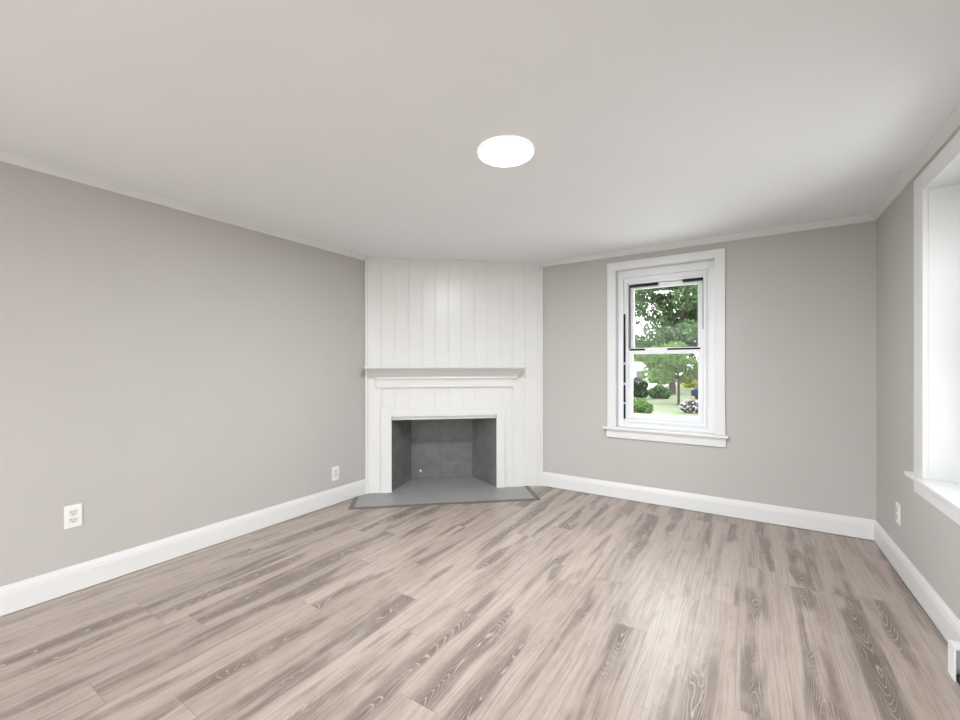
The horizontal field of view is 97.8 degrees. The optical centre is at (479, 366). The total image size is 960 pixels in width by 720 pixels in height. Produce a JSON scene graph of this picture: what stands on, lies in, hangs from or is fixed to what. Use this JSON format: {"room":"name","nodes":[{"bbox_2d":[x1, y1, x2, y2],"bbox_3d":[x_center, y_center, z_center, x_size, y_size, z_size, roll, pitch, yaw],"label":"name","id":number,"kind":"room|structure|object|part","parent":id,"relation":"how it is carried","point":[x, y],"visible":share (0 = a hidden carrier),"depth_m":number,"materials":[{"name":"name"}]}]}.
{"room":"empty living room","nodes":[
{"label":"empty living room","id":0,"kind":"room"},
{"bbox_2d":[0,161,364,586],"bbox_3d":[-1.978,0.082,2.703,0.340,2.175,5.801,0,0,33],"label":"wall","id":1,"kind":"structure","parent":0,"point":[165,372],"depth_m":2.46,"materials":[{"name":"beige paint"}]},
{"bbox_2d":[64,503,81,528],"bbox_3d":[-2.111,0.776,2.171,0.010,0.117,0.070,0,0,33],"label":"wall outlet","id":2,"kind":"object","parent":1,"relation":"attached to","point":[72,513],"visible":1,"depth_m":2.17,"materials":[{"name":"white plastic"}]},
{"bbox_2d":[69,517,77,522],"bbox_3d":[-2.109,0.796,2.170,0.005,0.028,0.033,0,0,33],"label":"receptacle","id":3,"kind":"object","parent":2,"relation":"attached to","point":[71,519],"depth_m":2.17,"materials":[{"name":"plastic"}]},
{"bbox_2d":[69,509,77,515],"bbox_3d":[-2.109,0.757,2.170,0.005,0.028,0.033,0,0,33],"label":"receptacle","id":4,"kind":"object","parent":2,"relation":"attached to","point":[72,512],"depth_m":2.17,"materials":[{"name":"plastic"}]},
{"bbox_2d":[0,479,365,616],"bbox_3d":[-2.120,1.100,2.151,0.015,0.133,4.034,0,0,33],"label":"baseboard","id":5,"kind":"structure","parent":1,"relation":"attached to","point":[20,595],"depth_m":2.45,"materials":[{"name":"white paint"}]},
{"bbox_2d":[0,150,366,260],"bbox_3d":[-2.119,-0.985,2.131,0.040,0.040,4.010,0,0,33],"label":"trim","id":6,"kind":"structure","parent":1,"relation":"attached to","point":[11,158],"depth_m":2.45,"materials":[{"name":"white paint"}]},
{"bbox_2d":[332,466,338,480],"bbox_3d":[-1.226,0.907,3.554,0.009,0.117,0.070,0,0,33],"label":"wall outlet","id":7,"kind":"object","parent":1,"relation":"attached to","point":[335,470],"visible":1,"depth_m":3.55,"materials":[{"name":"white plastic"}]},
{"bbox_2d":[368,261,540,492],"bbox_3d":[-0.222,0.077,3.974,1.685,2.175,0.030,0,0,-9],"label":"wall","id":8,"kind":"structure","parent":0,"point":[420,314],"depth_m":3.96,"materials":[{"name":"white paint"}]},
{"bbox_2d":[365,257,367,493],"bbox_3d":[-1.039,0.081,3.829,0.021,2.171,0.014,0,0,-9],"label":"trim","id":9,"kind":"structure","parent":8,"relation":"attached to","point":[366,259],"depth_m":3.82,"materials":[{"name":"white paint"}]},
{"bbox_2d":[367,256,539,266],"bbox_3d":[-0.221,-0.988,3.956,1.685,0.045,0.003,0,0,-9],"label":"trim","id":10,"kind":"structure","parent":8,"relation":"attached to","point":[371,259],"depth_m":3.95,"materials":[{"name":"white paint"}]},
{"bbox_2d":[540,265,542,485],"bbox_3d":[0.601,0.082,4.075,0.021,2.163,0.014,0,0,-9],"label":"trim","id":11,"kind":"structure","parent":8,"relation":"attached to","point":[541,266],"depth_m":4.07,"materials":[{"name":"white paint"}]},
{"bbox_2d":[0,0,959,262],"bbox_3d":[-0.289,-1.132,1.619,4.356,0.250,5.801,0,0,33],"label":"ceiling","id":12,"kind":"structure","parent":0,"point":[358,126],"depth_m":1.61,"materials":[{"name":"white paint"}]},
{"bbox_2d":[478,135,533,166],"bbox_3d":[0.121,-1.000,1.953,0.264,0.016,0.264,0,0,33],"label":"recessed light","id":13,"kind":"object","parent":12,"relation":"in","point":[506,150],"visible":1,"depth_m":1.93,"materials":[{"name":"white plastic"}]},
{"bbox_2d":[0,486,959,719],"bbox_3d":[-0.285,1.228,1.622,4.356,0.120,5.801,0,0,33],"label":"floor","id":14,"kind":"structure","parent":0,"point":[565,604],"depth_m":1.88,"materials":[{"name":"brown wood"}]},
{"bbox_2d":[348,366,540,509],"bbox_3d":[-0.337,0.582,3.958,1.622,1.165,0.868,0,0,-9],"label":"fireplace","id":15,"kind":"object","parent":14,"relation":"on","point":[456,455],"visible":0.98,"depth_m":3.99,"materials":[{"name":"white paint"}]},
{"bbox_3d":[-0.311,0.057,3.877,1.444,0.085,0.134,0,0,-9],"label":"bed moulding","id":16,"kind":"part","parent":15,"relation":"part of","materials":[{"name":"white paint"}]},
{"bbox_2d":[364,366,525,367],"bbox_3d":[-0.306,0.007,3.858,1.460,0.014,0.171,0,0,-9],"label":"mantel shelf","id":17,"kind":"object","parent":15,"relation":"attached to","point":[471,366],"depth_m":3.81,"materials":[{"name":"white paint"}]},
{"bbox_2d":[543,221,876,519],"bbox_3d":[1.185,0.075,3.921,3.676,2.175,0.340,0,0,33],"label":"wall","id":18,"kind":"structure","parent":0,"point":[800,306],"depth_m":3.11,"materials":[{"name":"beige paint"}]},
{"bbox_2d":[602,248,728,447],"bbox_3d":[1.605,-0.145,3.642,0.972,1.545,0.415,0,0,33],"label":"window","id":19,"kind":"structure","parent":18,"relation":"in","point":[706,269],"depth_m":3.50,"materials":[{"name":"white paint"}]},
{"bbox_3d":[1.583,-0.158,3.588,0.760,1.384,0.090,0,0,33],"label":"frame","id":20,"kind":"part","parent":19,"relation":"part of","materials":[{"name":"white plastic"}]},
{"bbox_3d":[1.577,0.153,3.579,0.588,0.616,0.026,0,0,33],"label":"sash","id":21,"kind":"part","parent":19,"relation":"part of","materials":[{"name":"white plastic"}]},
{"bbox_3d":[1.591,-0.424,3.601,0.588,0.603,0.026,0,0,33],"label":"sash","id":22,"kind":"part","parent":19,"relation":"part of","materials":[{"name":"white plastic"}]},
{"bbox_2d":[539,214,875,266],"bbox_3d":[1.608,-0.993,3.422,2.423,0.040,0.040,0,0,33],"label":"trim","id":23,"kind":"structure","parent":18,"relation":"attached to","point":[867,217],"depth_m":3.25,"materials":[{"name":"white paint"}]},
{"bbox_2d":[543,472,875,539],"bbox_3d":[1.621,1.092,3.433,2.416,0.133,0.015,0,0,33],"label":"baseboard","id":24,"kind":"structure","parent":18,"relation":"attached to","point":[850,526],"depth_m":3.25,"materials":[{"name":"white paint"}]},
{"bbox_2d":[876,127,959,619],"bbox_3d":[1.405,0.080,0.539,0.340,2.175,5.801,0,0,33],"label":"wall","id":25,"kind":"structure","parent":0,"point":[928,537],"depth_m":2.35,"materials":[{"name":"beige paint"}]},
{"bbox_2d":[896,502,900,524],"bbox_3d":[2.376,0.835,2.380,0.010,0.117,0.070,0,0,33],"label":"wall outlet","id":26,"kind":"object","parent":25,"relation":"attached to","point":[898,506],"visible":1,"depth_m":2.36,"materials":[{"name":"white plastic"}]},
{"bbox_2d":[870,102,959,219],"bbox_3d":[1.243,-0.988,0.639,0.040,0.040,5.121,0,0,33],"label":"trim","id":27,"kind":"structure","parent":25,"relation":"attached to","point":[951,124],"depth_m":2.00,"materials":[{"name":"white paint"}]},
{"bbox_2d":[874,520,959,641],"bbox_3d":[1.257,1.096,0.635,0.015,0.133,5.120,0,0,33],"label":"baseboard","id":28,"kind":"structure","parent":25,"relation":"attached to","point":[942,616],"depth_m":2.04,"materials":[{"name":"white paint"}]},
{"bbox_2d":[904,131,959,525],"bbox_3d":[2.066,-0.150,1.587,0.415,1.558,1.080,0,0,33],"label":"window","id":29,"kind":"structure","parent":25,"relation":"in","point":[935,476],"depth_m":1.96,"materials":[{"name":"white paint"}]},
{"bbox_2d":[948,639,959,684],"bbox_3d":[1.580,1.103,1.218,0.063,0.123,0.860,0,0,33],"label":"baseboard heater","id":30,"kind":"object","parent":25,"relation":"attached to","point":[953,646],"visible":1,"depth_m":1.57,"materials":[{"name":"white metal"}]},
{"label":"outside","id":31,"kind":"structure","parent":0,"visible":0},
{"bbox_2d":[633,375,697,416],"bbox_3d":[13.474,1.868,21.063,120.000,0.300,130.000,0,0,33],"label":"lawn","id":32,"kind":"structure","parent":31,"point":[664,406],"depth_m":20.10,"materials":[{"name":"green plant"}]},
{"bbox_2d":[633,377,648,397],"bbox_3d":[8.340,1.139,22.200,1.234,1.232,0.886,0,0,33],"label":"bush","id":33,"kind":"object","parent":32,"relation":"on","point":[639,388],"visible":0.85,"depth_m":21.95,"materials":[{"name":"green plant"}]},
{"bbox_2d":[633,398,653,413],"bbox_3d":[5.596,1.460,14.976,1.147,0.726,0.830,0,0,33],"label":"bush","id":34,"kind":"object","parent":32,"relation":"on","point":[639,406],"visible":0.66,"depth_m":14.71,"materials":[{"name":"green plant"}]},
{"bbox_2d":[633,330,667,388],"bbox_3d":[12.127,-0.900,35.569,6.900,5.200,7.600,0,0,33],"label":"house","id":35,"kind":"structure","parent":32,"relation":"on","point":[637,367],"depth_m":31.54,"materials":[{"name":"white"}]},
{"bbox_3d":[11.978,0.756,31.437,0.460,0.860,0.020,0,0,33],"label":"pane","id":36,"kind":"part","parent":35,"relation":"part of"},
{"bbox_2d":[648,384,671,398],"bbox_3d":[9.680,1.353,22.542,1.257,0.826,0.746,0,0,33],"label":"bush","id":37,"kind":"object","parent":32,"relation":"on","point":[658,391],"visible":1,"depth_m":22.36,"materials":[{"name":"green plant"}]},
{"bbox_2d":[633,284,697,394],"bbox_3d":[11.906,-2.308,25.584,6.773,8.085,5.052,0,0,33],"label":"tree","id":38,"kind":"object","parent":32,"relation":"on","point":[671,328],"visible":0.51,"depth_m":25.27,"materials":[{"name":"green plant"}]},
{"bbox_2d":[634,341,697,404],"bbox_3d":[8.845,0.288,18.823,3.695,2.922,2.888,0,0,33],"label":"tree","id":39,"kind":"object","parent":32,"relation":"on","point":[668,371],"visible":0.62,"depth_m":18.74,"materials":[{"name":"green plant"}]},
{"bbox_2d":[678,399,697,413],"bbox_3d":[7.916,1.498,15.576,0.978,0.550,0.556,0,0,33],"label":"flowering shrub","id":40,"kind":"object","parent":32,"relation":"on","point":[691,406],"visible":0.8,"depth_m":15.51,"materials":[{"name":"grey plant"}]},
{"bbox_2d":[680,375,697,387],"bbox_3d":[15.318,1.081,29.386,2.501,1.319,1.334,0,0,33],"label":"bush","id":41,"kind":"object","parent":32,"relation":"on","point":[694,383],"visible":0.24,"depth_m":29.39,"materials":[{"name":"yellow plant"}]},
{"bbox_2d":[691,385,697,398],"bbox_3d":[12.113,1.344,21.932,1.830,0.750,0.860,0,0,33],"label":"car","id":42,"kind":"object","parent":32,"relation":"on","point":[694,392],"visible":0.27,"depth_m":21.99,"materials":[{"name":"blue paint"}]}
]}

